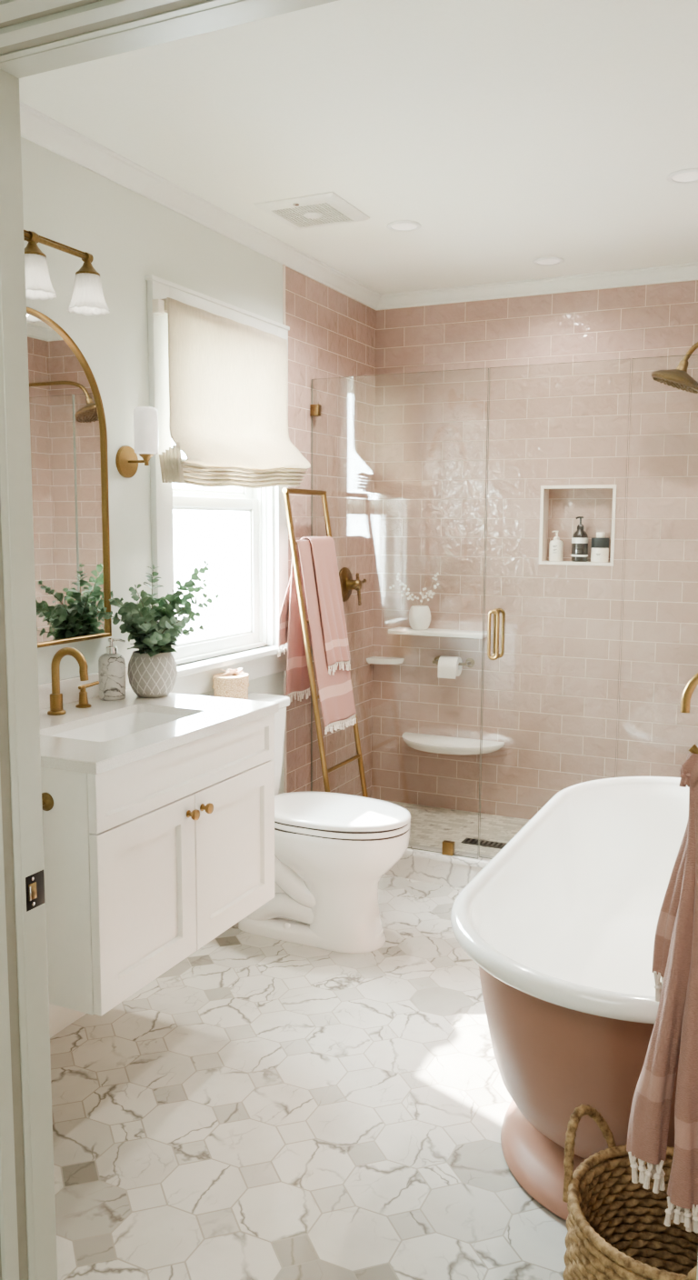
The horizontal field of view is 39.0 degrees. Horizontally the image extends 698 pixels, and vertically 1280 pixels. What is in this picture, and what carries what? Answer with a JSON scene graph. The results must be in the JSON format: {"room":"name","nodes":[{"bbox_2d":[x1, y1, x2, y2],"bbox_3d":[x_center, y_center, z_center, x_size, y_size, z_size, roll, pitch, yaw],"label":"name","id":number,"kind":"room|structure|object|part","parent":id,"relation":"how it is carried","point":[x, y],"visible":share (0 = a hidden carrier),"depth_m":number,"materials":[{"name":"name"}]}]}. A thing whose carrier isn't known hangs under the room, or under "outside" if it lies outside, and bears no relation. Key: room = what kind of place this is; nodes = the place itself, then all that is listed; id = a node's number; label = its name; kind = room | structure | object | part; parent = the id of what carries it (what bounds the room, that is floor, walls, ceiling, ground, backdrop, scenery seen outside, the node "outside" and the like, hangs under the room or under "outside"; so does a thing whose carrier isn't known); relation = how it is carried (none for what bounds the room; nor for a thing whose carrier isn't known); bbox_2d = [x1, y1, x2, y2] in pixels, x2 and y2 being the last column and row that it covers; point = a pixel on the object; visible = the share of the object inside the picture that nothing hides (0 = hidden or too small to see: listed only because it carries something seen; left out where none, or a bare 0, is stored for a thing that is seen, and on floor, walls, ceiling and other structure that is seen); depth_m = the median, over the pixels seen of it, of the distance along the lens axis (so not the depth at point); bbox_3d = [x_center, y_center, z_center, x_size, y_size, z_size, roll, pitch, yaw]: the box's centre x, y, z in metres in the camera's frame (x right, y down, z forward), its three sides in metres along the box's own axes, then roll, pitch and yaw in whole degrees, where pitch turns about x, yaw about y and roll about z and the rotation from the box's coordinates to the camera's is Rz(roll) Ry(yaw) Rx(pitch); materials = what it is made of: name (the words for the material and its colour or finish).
{"room":"bathroom","nodes":[
{"label":"bathroom","id":0,"kind":"room"},
{"bbox_2d":[20,136,284,794],"bbox_3d":[-1.359,0.007,1.621,0.120,2.430,4.955,3,7,25],"label":"wall","id":1,"kind":"structure","parent":0,"point":[130,236],"depth_m":2.88,"materials":[{"name":"paint"}]},
{"bbox_2d":[23,229,109,316],"bbox_3d":[-0.788,-0.927,2.365,0.182,0.202,0.504,3,7,25],"label":"vanity light","id":2,"kind":"object","parent":1,"relation":"attached to","point":[87,298],"visible":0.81,"depth_m":2.45,"materials":[{"name":"white glass"}]},
{"bbox_3d":[-0.792,-0.962,2.363,0.112,0.030,0.024,3,7,25],"label":"arm","id":3,"kind":"part","parent":2,"relation":"part of","materials":[{"name":"gold metal"}]},
{"bbox_3d":[-0.755,-0.872,2.356,0.108,0.094,0.108,3,7,25],"label":"lamp shade","id":4,"kind":"part","parent":2,"relation":"part of","materials":[{"name":"white glass"}]},
{"bbox_3d":[-0.671,-0.892,2.533,0.108,0.094,0.108,3,7,25],"label":"lamp shade","id":5,"kind":"part","parent":2,"relation":"part of","materials":[{"name":"white glass"}]},
{"bbox_2d":[49,1003,85,1038],"bbox_3d":[-0.729,1.022,2.943,0.014,0.110,2.235,3,7,25],"label":"baseboard","id":6,"kind":"structure","parent":1,"relation":"attached to","point":[60,1017],"depth_m":2.76,"materials":[{"name":"paint"}]},
{"bbox_2d":[26,306,111,648],"bbox_3d":[-0.825,-0.409,2.530,0.028,0.865,0.610,3,7,25],"label":"arched mirror","id":7,"kind":"object","parent":1,"relation":"attached to","point":[68,432],"visible":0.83,"depth_m":2.66,"materials":[{"name":"gold metal"}]},
{"bbox_2d":[38,667,128,709],"bbox_3d":[-0.832,0.154,2.604,0.015,0.066,0.768,3,7,25],"label":"backsplash","id":8,"kind":"structure","parent":1,"relation":"attached to","point":[70,691],"depth_m":2.72,"materials":[{"name":"stone"}]},
{"bbox_2d":[115,406,159,478],"bbox_3d":[-0.609,-0.577,2.879,0.110,0.203,0.094,3,7,25],"label":"wall sconce","id":9,"kind":"object","parent":1,"relation":"attached to","point":[145,418],"visible":1,"depth_m":2.85,"materials":[{"name":"white glass"}]},
{"bbox_3d":[-0.611,-0.527,2.886,0.086,0.032,0.042,3,7,25],"label":"arm","id":10,"kind":"part","parent":9,"relation":"part of","materials":[{"name":"gold metal"}]},
{"bbox_3d":[-0.591,-0.609,2.867,0.070,0.136,0.070,3,7,25],"label":"lamp shade","id":11,"kind":"part","parent":9,"relation":"part of","materials":[{"name":"white glass"}]},
{"bbox_2d":[40,713,274,1016],"bbox_3d":[-0.593,0.493,2.532,0.550,0.536,0.760,3,7,25],"label":"vanity","id":12,"kind":"object","parent":1,"relation":"attached to","point":[149,860],"visible":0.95,"depth_m":2.27,"materials":[{"name":"paint"}]},
{"bbox_2d":[41,792,53,810],"bbox_3d":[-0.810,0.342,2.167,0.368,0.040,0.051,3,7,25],"label":"knob","id":13,"kind":"object","parent":12,"relation":"attached to","point":[47,801],"visible":0.52,"depth_m":2.11,"materials":[{"name":"gold metal"}]},
{"bbox_3d":[-0.464,0.592,2.264,0.021,0.399,0.362,3,7,25],"label":"door","id":14,"kind":"part","parent":12,"relation":"part of","materials":[{"name":"paint"}]},
{"bbox_2d":[38,667,279,774],"bbox_3d":[-0.599,0.180,2.500,0.528,0.091,0.774,3,7,25],"label":"countertop","id":15,"kind":"structure","parent":12,"relation":"on","point":[206,715],"depth_m":2.50,"materials":[{"name":"stone"}]},
{"bbox_2d":[47,647,99,715],"bbox_3d":[-0.722,0.105,2.541,0.128,0.177,0.306,3,7,25],"label":"sink faucet","id":16,"kind":"object","parent":15,"relation":"on","point":[56,708],"visible":0.71,"depth_m":2.54,"materials":[{"name":"gold metal"}]},
{"bbox_3d":[-0.761,0.165,2.562,0.047,0.053,0.047,3,7,25],"label":"spout","id":17,"kind":"part","parent":16,"relation":"part of","materials":[{"name":"gold metal"}]},
{"bbox_3d":[-0.718,0.084,2.532,0.115,0.132,0.021,3,7,25],"label":"spout","id":18,"kind":"part","parent":16,"relation":"part of","materials":[{"name":"gold metal"}]},
{"bbox_3d":[-0.712,0.147,2.672,0.041,0.064,0.070,3,7,25],"label":"lever handle","id":19,"kind":"part","parent":16,"relation":"part of","materials":[{"name":"gold metal"}]},
{"bbox_2d":[98,638,125,699],"bbox_3d":[-0.669,0.080,2.780,0.074,0.172,0.074,3,7,25],"label":"soap dispenser","id":20,"kind":"object","parent":15,"relation":"on","point":[111,665],"visible":1,"depth_m":2.75,"materials":[{"name":"stone"}]},
{"bbox_2d":[50,711,187,741],"bbox_3d":[-0.568,0.287,2.483,0.259,0.128,0.466,3,7,25],"label":"undermount sink","id":21,"kind":"object","parent":15,"relation":"in","point":[116,727],"visible":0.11,"depth_m":2.63,"materials":[{"name":"ceramic"}]},
{"bbox_2d":[127,650,177,697],"bbox_3d":[-0.566,0.096,2.834,0.140,0.128,0.140,3,7,25],"label":"pot","id":22,"kind":"object","parent":15,"relation":"on","point":[150,673],"depth_m":2.78,"materials":[{"name":"ceramic"}]},
{"bbox_2d":[89,560,219,697],"bbox_3d":[-0.525,-0.029,2.794,0.232,0.386,0.504,3,7,21],"label":"eucalyptus","id":23,"kind":"object","parent":15,"relation":"on","point":[152,672],"visible":1,"depth_m":2.78,"materials":[{"name":"plant"}]},
{"bbox_3d":[-0.378,0.305,2.409,0.021,0.129,0.756,3,7,25],"label":"drawer","id":24,"kind":"part","parent":12,"relation":"part of","materials":[{"name":"paint"}]},
{"bbox_3d":[-0.375,0.420,2.372,0.028,0.027,0.027,3,7,25],"label":"knob","id":25,"kind":"part","parent":12,"relation":"part of","materials":[{"name":"gold metal"}]},
{"bbox_3d":[-0.350,0.414,2.426,0.028,0.027,0.027,3,7,25],"label":"knob","id":26,"kind":"part","parent":12,"relation":"part of","materials":[{"name":"gold metal"}]},
{"bbox_3d":[-0.302,0.553,2.605,0.021,0.399,0.390,3,7,25],"label":"door","id":27,"kind":"part","parent":12,"relation":"part of","materials":[{"name":"paint"}]},
{"bbox_2d":[20,100,382,309],"bbox_3d":[-0.514,-1.354,3.046,0.056,0.052,3.100,3,7,25],"label":"trim","id":28,"kind":"structure","parent":1,"relation":"attached to","point":[37,127],"depth_m":3.00,"materials":[{"name":"paint"}]},
{"bbox_2d":[144,274,289,694],"bbox_3d":[-0.460,-0.487,3.406,0.175,1.302,0.872,3,7,25],"label":"window","id":29,"kind":"structure","parent":1,"relation":"in","point":[266,527],"depth_m":3.43,"materials":[{"name":"paint"}]},
{"bbox_3d":[-0.513,-0.756,3.416,0.030,0.574,0.644,3,7,25],"label":"sash","id":30,"kind":"part","parent":29,"relation":"part of","materials":[{"name":"paint"}]},
{"bbox_3d":[-0.489,-0.226,3.466,0.030,0.547,0.644,3,7,25],"label":"sash","id":31,"kind":"part","parent":29,"relation":"part of","materials":[{"name":"paint"}]},
{"bbox_3d":[-0.480,-0.496,3.430,0.117,1.123,0.676,3,7,25],"label":"frame","id":32,"kind":"part","parent":29,"relation":"part of","materials":[{"name":"paint"}]},
{"bbox_3d":[-0.424,0.068,3.454,0.090,0.022,0.872,3,7,25],"label":"sill","id":33,"kind":"part","parent":29,"relation":"part of","materials":[{"name":"paint"}]},
{"bbox_2d":[152,297,310,488],"bbox_3d":[-0.363,-0.788,3.302,0.130,0.560,0.789,3,7,25],"label":"roman shade","id":34,"kind":"object","parent":29,"relation":"attached to","point":[228,378],"visible":1,"depth_m":3.25,"materials":[{"name":"beige fabric"}]},
{"bbox_2d":[50,874,568,1279],"bbox_3d":[-0.288,1.308,1.356,2.425,0.080,5.320,3,7,25],"label":"floor","id":35,"kind":"structure","parent":0,"point":[262,1107],"depth_m":2.35,"materials":[{"name":"tile"}]},
{"bbox_2d":[238,692,410,953],"bbox_3d":[-0.121,0.633,3.384,0.682,0.815,0.394,3,7,25],"label":"toilet","id":36,"kind":"object","parent":35,"relation":"on","point":[333,851],"visible":0.7,"depth_m":3.29,"materials":[{"name":"ceramic"}]},
{"bbox_2d":[212,667,249,699],"bbox_3d":[-0.401,0.162,3.349,0.115,0.126,0.144,3,7,25],"label":"tissue box","id":37,"kind":"object","parent":36,"relation":"on","point":[234,684],"visible":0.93,"depth_m":3.30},
{"bbox_3d":[-0.356,0.233,3.434,0.171,0.034,0.366,3,7,25],"label":"tank lid","id":38,"kind":"part","parent":36,"relation":"part of","materials":[{"name":"ceramic"}]},
{"bbox_3d":[-0.360,0.428,3.458,0.156,0.356,0.344,3,7,25],"label":"tank","id":39,"kind":"part","parent":36,"relation":"part of","materials":[{"name":"ceramic"}]},
{"bbox_3d":[-0.038,0.609,3.360,0.510,0.020,0.360,3,7,25],"label":"seat","id":40,"kind":"part","parent":36,"relation":"part of","materials":[{"name":"plastic"}]},
{"bbox_3d":[-0.050,0.582,3.362,0.540,0.024,0.362,3,7,25],"label":"lid","id":41,"kind":"part","parent":36,"relation":"part of","materials":[{"name":"ceramic"}]},
{"bbox_2d":[281,487,368,797],"bbox_3d":[-0.061,0.199,3.802,0.263,1.547,0.331,3,7,25],"label":"ladder","id":42,"kind":"object","parent":35,"relation":"on","point":[286,491],"visible":0.51,"depth_m":3.66,"materials":[{"name":"gold metal"}]},
{"bbox_3d":[-0.127,0.219,3.663,0.263,1.538,0.021,3,7,25],"label":"rail","id":43,"kind":"part","parent":42,"relation":"part of","materials":[{"name":"gold metal"}]},
{"bbox_2d":[277,536,350,675],"bbox_3d":[-0.127,-0.130,3.768,0.167,0.527,0.330,3,7,25],"label":"bath towel","id":44,"kind":"object","parent":42,"relation":"hanging from","point":[334,625],"visible":0.78,"depth_m":3.79,"materials":[{"name":"pink fabric"}]},
{"bbox_2d":[285,540,356,734],"bbox_3d":[-0.103,-0.017,3.796,0.178,0.735,0.295,3,7,25],"label":"bath towel","id":45,"kind":"object","parent":42,"relation":"hanging from","point":[335,691],"visible":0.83,"depth_m":3.73,"materials":[{"name":"pink fabric"}]},
{"bbox_3d":[0.005,0.186,3.942,0.263,1.538,0.021,3,7,25],"label":"rail","id":46,"kind":"part","parent":42,"relation":"part of","materials":[{"name":"gold metal"}]},
{"bbox_2d":[384,843,494,888],"bbox_3d":[0.731,0.926,3.760,1.955,0.124,0.082,3,7,25],"label":"curb","id":47,"kind":"object","parent":35,"relation":"on","point":[456,871],"depth_m":3.90,"materials":[{"name":"white stone"}]},
{"bbox_2d":[310,368,489,859],"bbox_3d":[0.177,-0.093,3.883,0.731,1.866,0.028,3,7,25],"label":"screen","id":48,"kind":"object","parent":47,"relation":"on","point":[315,410],"visible":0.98,"depth_m":3.88,"materials":[{"name":"clear glass"}]},
{"bbox_2d":[479,358,630,859],"bbox_3d":[0.741,-0.064,3.619,0.505,1.856,0.085,3,7,25],"label":"shower door","id":49,"kind":"structure","parent":47,"relation":"on","point":[495,612],"depth_m":3.68,"materials":[{"name":"clear glass"}]},
{"bbox_3d":[0.555,-0.023,3.712,0.045,0.194,0.085,3,7,25],"label":"pull handle","id":50,"kind":"part","parent":49,"relation":"part of","materials":[{"name":"gold metal"}]},
{"bbox_2d":[616,354,693,777],"bbox_3d":[1.292,-0.027,3.362,0.704,1.864,0.010,3,7,25],"label":"screen","id":51,"kind":"object","parent":47,"relation":"on","point":[686,355],"visible":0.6,"depth_m":3.47,"materials":[{"name":"clear glass"}]},
{"bbox_2d":[450,776,689,1219],"bbox_3d":[0.785,0.835,2.503,0.772,0.602,1.662,3,7,25],"label":"bathtub","id":52,"kind":"object","parent":35,"relation":"on","point":[559,926],"visible":0.78,"depth_m":2.37,"materials":[{"name":"white ceramic"}]},
{"bbox_2d":[450,776,689,1024],"bbox_3d":[0.785,0.733,2.491,0.771,0.398,1.661,3,7,25],"label":"basin","id":53,"kind":"object","parent":52,"relation":"in","point":[559,926],"depth_m":2.75,"materials":[{"name":"ceramic"}]},
{"bbox_2d":[562,1104,697,1279],"bbox_3d":[0.515,1.033,1.614,0.348,0.414,0.334,4,8,29],"label":"wicker basket","id":54,"kind":"object","parent":35,"relation":"on","point":[616,1229],"visible":0.92,"depth_m":1.73,"materials":[{"name":"brown wicker"}]},
{"bbox_3d":[0.413,0.877,1.712,0.158,0.128,0.046,-6,9,-42],"label":"handle","id":55,"kind":"part","parent":54,"relation":"part of","materials":[{"name":"brown wicker"}]},
{"bbox_3d":[0.559,0.919,1.434,0.161,0.110,0.053,-1,7,-13],"label":"handle","id":56,"kind":"part","parent":54,"relation":"part of","materials":[{"name":"beige wicker"}]},
{"bbox_2d":[285,265,376,798],"bbox_3d":[-0.120,-0.295,4.232,0.122,2.430,0.855,3,7,25],"label":"tiled wall","id":57,"kind":"structure","parent":0,"point":[332,334],"depth_m":4.19,"materials":[{"name":"pink tile"}]},
{"bbox_2d":[282,264,286,792],"bbox_3d":[-0.249,-0.221,3.820,0.006,2.378,0.010,3,7,25],"label":"trim","id":58,"kind":"structure","parent":57,"relation":"attached to","point":[284,265],"depth_m":3.86,"materials":[{"name":"stone"}]},
{"bbox_2d":[339,567,366,605],"bbox_3d":[0.017,-0.232,4.289,0.082,0.167,0.152,3,7,25],"label":"shower valve","id":59,"kind":"object","parent":57,"relation":"attached to","point":[347,584],"visible":0.95,"depth_m":4.27,"materials":[{"name":"gold metal"}]},
{"bbox_3d":[0.047,-0.221,4.289,0.026,0.144,0.130,3,7,25],"label":"handle","id":60,"kind":"part","parent":59,"relation":"part of","materials":[{"name":"gold metal"}]},
{"bbox_2d":[19,0,697,294],"bbox_3d":[-0.128,-1.220,1.371,2.425,0.080,6.010,3,7,25],"label":"ceiling","id":61,"kind":"structure","parent":0,"point":[515,134],"depth_m":2.50,"materials":[{"name":"paint"}]},
{"bbox_2d":[253,191,369,229],"bbox_3d":[-0.117,-1.387,3.206,0.280,0.020,0.280,3,7,25],"label":"ceiling vent","id":62,"kind":"object","parent":61,"relation":"in","point":[324,209],"visible":1,"depth_m":3.17,"materials":[{"name":"paint"}]},
{"bbox_2d":[273,202,352,227],"bbox_3d":[-0.117,-1.383,3.207,0.198,0.011,0.198,3,7,25],"label":"grille","id":63,"kind":"object","parent":62,"relation":"attached to","point":[305,215],"depth_m":3.20,"materials":[{"name":"paint"}]},
{"bbox_2d":[386,220,421,231],"bbox_3d":[0.188,-1.411,3.360,0.120,0.006,0.120,3,7,25],"label":"recessed light","id":64,"kind":"object","parent":61,"relation":"in","point":[402,225],"visible":1,"depth_m":3.35,"materials":[{"name":"paint"}]},
{"bbox_2d":[532,256,564,266],"bbox_3d":[0.770,-1.460,3.800,0.120,0.006,0.120,3,7,25],"label":"recessed light","id":65,"kind":"object","parent":61,"relation":"in","point":[549,261],"visible":1,"depth_m":3.79,"materials":[{"name":"paint"}]},
{"bbox_2d":[666,168,697,184],"bbox_3d":[0.986,-1.348,2.865,0.120,0.006,0.120,3,7,25],"label":"recessed light","id":66,"kind":"object","parent":61,"relation":"in","point":[690,175],"visible":1,"depth_m":2.86,"materials":[{"name":"paint"}]},
{"bbox_2d":[378,799,529,856],"bbox_3d":[0.863,0.940,4.045,1.955,0.192,0.610,3,7,25],"label":"floor","id":67,"kind":"structure","parent":0,"point":[430,825],"depth_m":4.28,"materials":[{"name":"tile"}]},
{"bbox_2d":[460,837,506,849],"bbox_3d":[0.559,0.838,4.060,0.180,0.004,0.070,3,7,25],"label":"shower drain","id":68,"kind":"object","parent":67,"relation":"on","point":[471,841],"visible":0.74,"depth_m":4.05,"materials":[{"name":"metal"}]},
{"bbox_2d":[372,280,697,819],"bbox_3d":[1.016,-0.290,4.236,2.175,2.430,0.120,3,7,25],"label":"wall","id":69,"kind":"structure","parent":0,"point":[552,697],"depth_m":4.26,"materials":[{"name":"pink tile"}]},
{"bbox_2d":[366,656,403,664],"bbox_3d":[0.167,0.097,4.568,0.155,0.024,0.085,3,7,25],"label":"corner shelf","id":70,"kind":"object","parent":69,"relation":"attached to","point":[381,660],"visible":1,"depth_m":4.55,"materials":[{"name":"white stone"}]},
{"bbox_2d":[388,626,487,639],"bbox_3d":[0.404,-0.033,4.414,0.445,0.020,0.134,3,7,25],"label":"wall ledge","id":71,"kind":"object","parent":69,"relation":"attached to","point":[430,632],"visible":0.92,"depth_m":4.37,"materials":[{"name":"white stone"}]},
{"bbox_2d":[389,572,439,629],"bbox_3d":[0.297,-0.177,4.435,0.232,0.260,0.102,2,7,14],"label":"vase","id":72,"kind":"object","parent":71,"relation":"on","point":[419,615],"visible":1,"depth_m":4.40,"materials":[{"name":"white ceramic"}]},
{"bbox_3d":[0.319,-0.100,4.439,0.102,0.106,0.102,3,7,25],"label":"pot","id":73,"kind":"part","parent":72,"relation":"part of","materials":[{"name":"white ceramic"}]},
{"bbox_2d":[402,731,504,754],"bbox_3d":[0.435,0.472,4.415,0.480,0.034,0.210,3,7,25],"label":"shelf","id":74,"kind":"object","parent":69,"relation":"attached to","point":[426,743],"visible":1,"depth_m":4.37,"materials":[{"name":"white stone"}]},
{"bbox_2d":[432,655,475,667],"bbox_3d":[0.465,0.102,4.438,0.194,0.044,0.068,3,7,25],"label":"toilet paper holder","id":75,"kind":"object","parent":69,"relation":"attached to","point":[470,662],"visible":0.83,"depth_m":4.42,"materials":[{"name":"gold metal"}]},
{"bbox_3d":[0.398,0.097,4.472,0.044,0.044,0.062,3,7,25],"label":"post","id":76,"kind":"part","parent":75,"relation":"part of","materials":[{"name":"gold metal"}]},
{"bbox_2d":[438,655,462,679],"bbox_3d":[0.453,0.119,4.414,0.086,0.093,0.088,3,7,25],"label":"toilet roll","id":77,"kind":"object","parent":75,"relation":"on","point":[448,667],"visible":0.99,"depth_m":4.38,"materials":[{"name":"paper"}]},
{"bbox_3d":[0.534,0.105,4.409,0.044,0.044,0.062,3,7,25],"label":"post","id":78,"kind":"part","parent":75,"relation":"part of","materials":[{"name":"gold metal"}]},
{"bbox_2d":[376,262,697,309],"bbox_3d":[0.994,-1.461,4.013,1.955,0.052,0.056,3,7,25],"label":"trim","id":79,"kind":"structure","parent":69,"relation":"attached to","point":[684,272],"depth_m":4.10,"materials":[{"name":"paint"}]},
{"bbox_2d":[539,484,616,566],"bbox_3d":[0.984,-0.490,4.209,0.317,0.336,0.094,3,7,25],"label":"niche","id":80,"kind":"object","parent":69,"relation":"attached to","point":[545,489],"visible":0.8,"depth_m":4.21,"materials":[{"name":"stone"}]},
{"bbox_2d":[549,530,563,560],"bbox_3d":[0.897,-0.407,4.262,0.058,0.131,0.058,3,7,25],"label":"lotion bottle","id":81,"kind":"object","parent":80,"relation":"in","point":[556,545],"visible":1,"depth_m":4.24,"materials":[{"name":"beige plastic"}]},
{"bbox_2d":[571,516,588,561],"bbox_3d":[0.989,-0.432,4.216,0.069,0.192,0.069,3,7,25],"label":"pump bottle","id":82,"kind":"object","parent":80,"relation":"in","point":[580,537],"visible":1,"depth_m":4.19,"materials":[{"name":"clear glass"}]},
{"bbox_2d":[590,532,609,562],"bbox_3d":[1.067,-0.394,4.183,0.074,0.125,0.074,3,7,25],"label":"bottle","id":83,"kind":"object","parent":80,"relation":"in","point":[600,544],"visible":1,"depth_m":4.16,"materials":[{"name":"beige plastic"}]},
{"bbox_2d":[590,548,609,562],"bbox_3d":[1.067,-0.362,4.187,0.072,0.060,0.072,3,7,25],"label":"label","id":84,"kind":"object","parent":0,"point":[597,555],"depth_m":4.16,"materials":[{"name":"white paper"}]},
{"bbox_3d":[-0.189,0.056,1.262,2.305,2.430,0.125,3,7,25],"label":"wall","id":85,"kind":"structure","parent":0,"visible":0},
{"bbox_2d":[0,0,697,1279],"bbox_3d":[-0.062,0.219,1.195,1.154,2.124,0.198,3,7,25],"label":"door frame","id":86,"kind":"structure","parent":85,"relation":"in","point":[37,36],"depth_m":1.42,"materials":[{"name":"paint"}]},
{"bbox_3d":[-0.473,0.377,1.483,0.005,0.054,0.040,3,7,25],"label":"strike plate","id":87,"kind":"part","parent":86,"relation":"part of","materials":[{"name":"metal"}]},
{"bbox_3d":[-0.023,0.211,1.278,1.150,2.120,0.014,3,7,25],"label":"casing","id":88,"kind":"part","parent":86,"relation":"part of","materials":[{"name":"paint"}]},
{"bbox_3d":[1.269,-0.065,2.351,0.100,2.430,3.100,3,7,25],"label":"wall","id":89,"kind":"structure","parent":0,"visible":0},
{"bbox_2d":[650,341,697,393],"bbox_3d":[1.426,-1.000,3.492,0.682,0.227,0.190,3,7,25],"label":"shower","id":90,"kind":"object","parent":89,"relation":"attached to","point":[678,377],"visible":1,"depth_m":3.56,"materials":[{"name":"gold metal"}]},
{"bbox_3d":[1.471,-1.041,3.466,0.583,0.139,0.060,3,7,25],"label":"arm","id":91,"kind":"part","parent":90,"relation":"part of","materials":[{"name":"gold metal"}]},
{"bbox_2d":[680,672,697,713],"bbox_3d":[1.066,0.123,2.535,0.402,0.160,0.312,3,7,25],"label":"tub filler","id":92,"kind":"object","parent":89,"relation":"attached to","point":[692,684],"visible":1,"depth_m":2.61,"materials":[{"name":"gold metal"}]},
{"bbox_2d":[688,743,697,753],"bbox_3d":[0.614,0.174,1.398,0.254,0.056,0.056,3,7,25],"label":"towel hook","id":93,"kind":"object","parent":89,"relation":"attached to","point":[694,749],"visible":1,"depth_m":1.44,"materials":[{"name":"gold metal"}]},
{"bbox_2d":[626,751,697,1233],"bbox_3d":[0.516,0.530,1.469,0.176,0.728,0.079,3,7,25],"label":"hanging towel","id":94,"kind":"object","parent":93,"relation":"hanging from","point":[674,1039],"visible":1,"depth_m":1.47,"materials":[{"name":"pink fabric"}]},
{"label":"outside","id":95,"kind":"structure","parent":0,"visible":0},
{"bbox_3d":[-4.083,1.419,5.438,7.880,0.100,18.000,3,7,25],"label":"ground","id":96,"kind":"structure","parent":95,"visible":0},
{"bbox_2d":[173,549,246,643],"bbox_3d":[-3.223,0.487,5.479,0.100,1.750,11.000,3,7,25],"label":"window pane","id":97,"kind":"structure","parent":96,"relation":"on","point":[225,575],"depth_m":9.43,"materials":[{"name":"white glass"}]},
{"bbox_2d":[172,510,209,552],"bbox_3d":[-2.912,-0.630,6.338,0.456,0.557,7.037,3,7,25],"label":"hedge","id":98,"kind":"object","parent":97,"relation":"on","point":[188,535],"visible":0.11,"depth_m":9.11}
]}

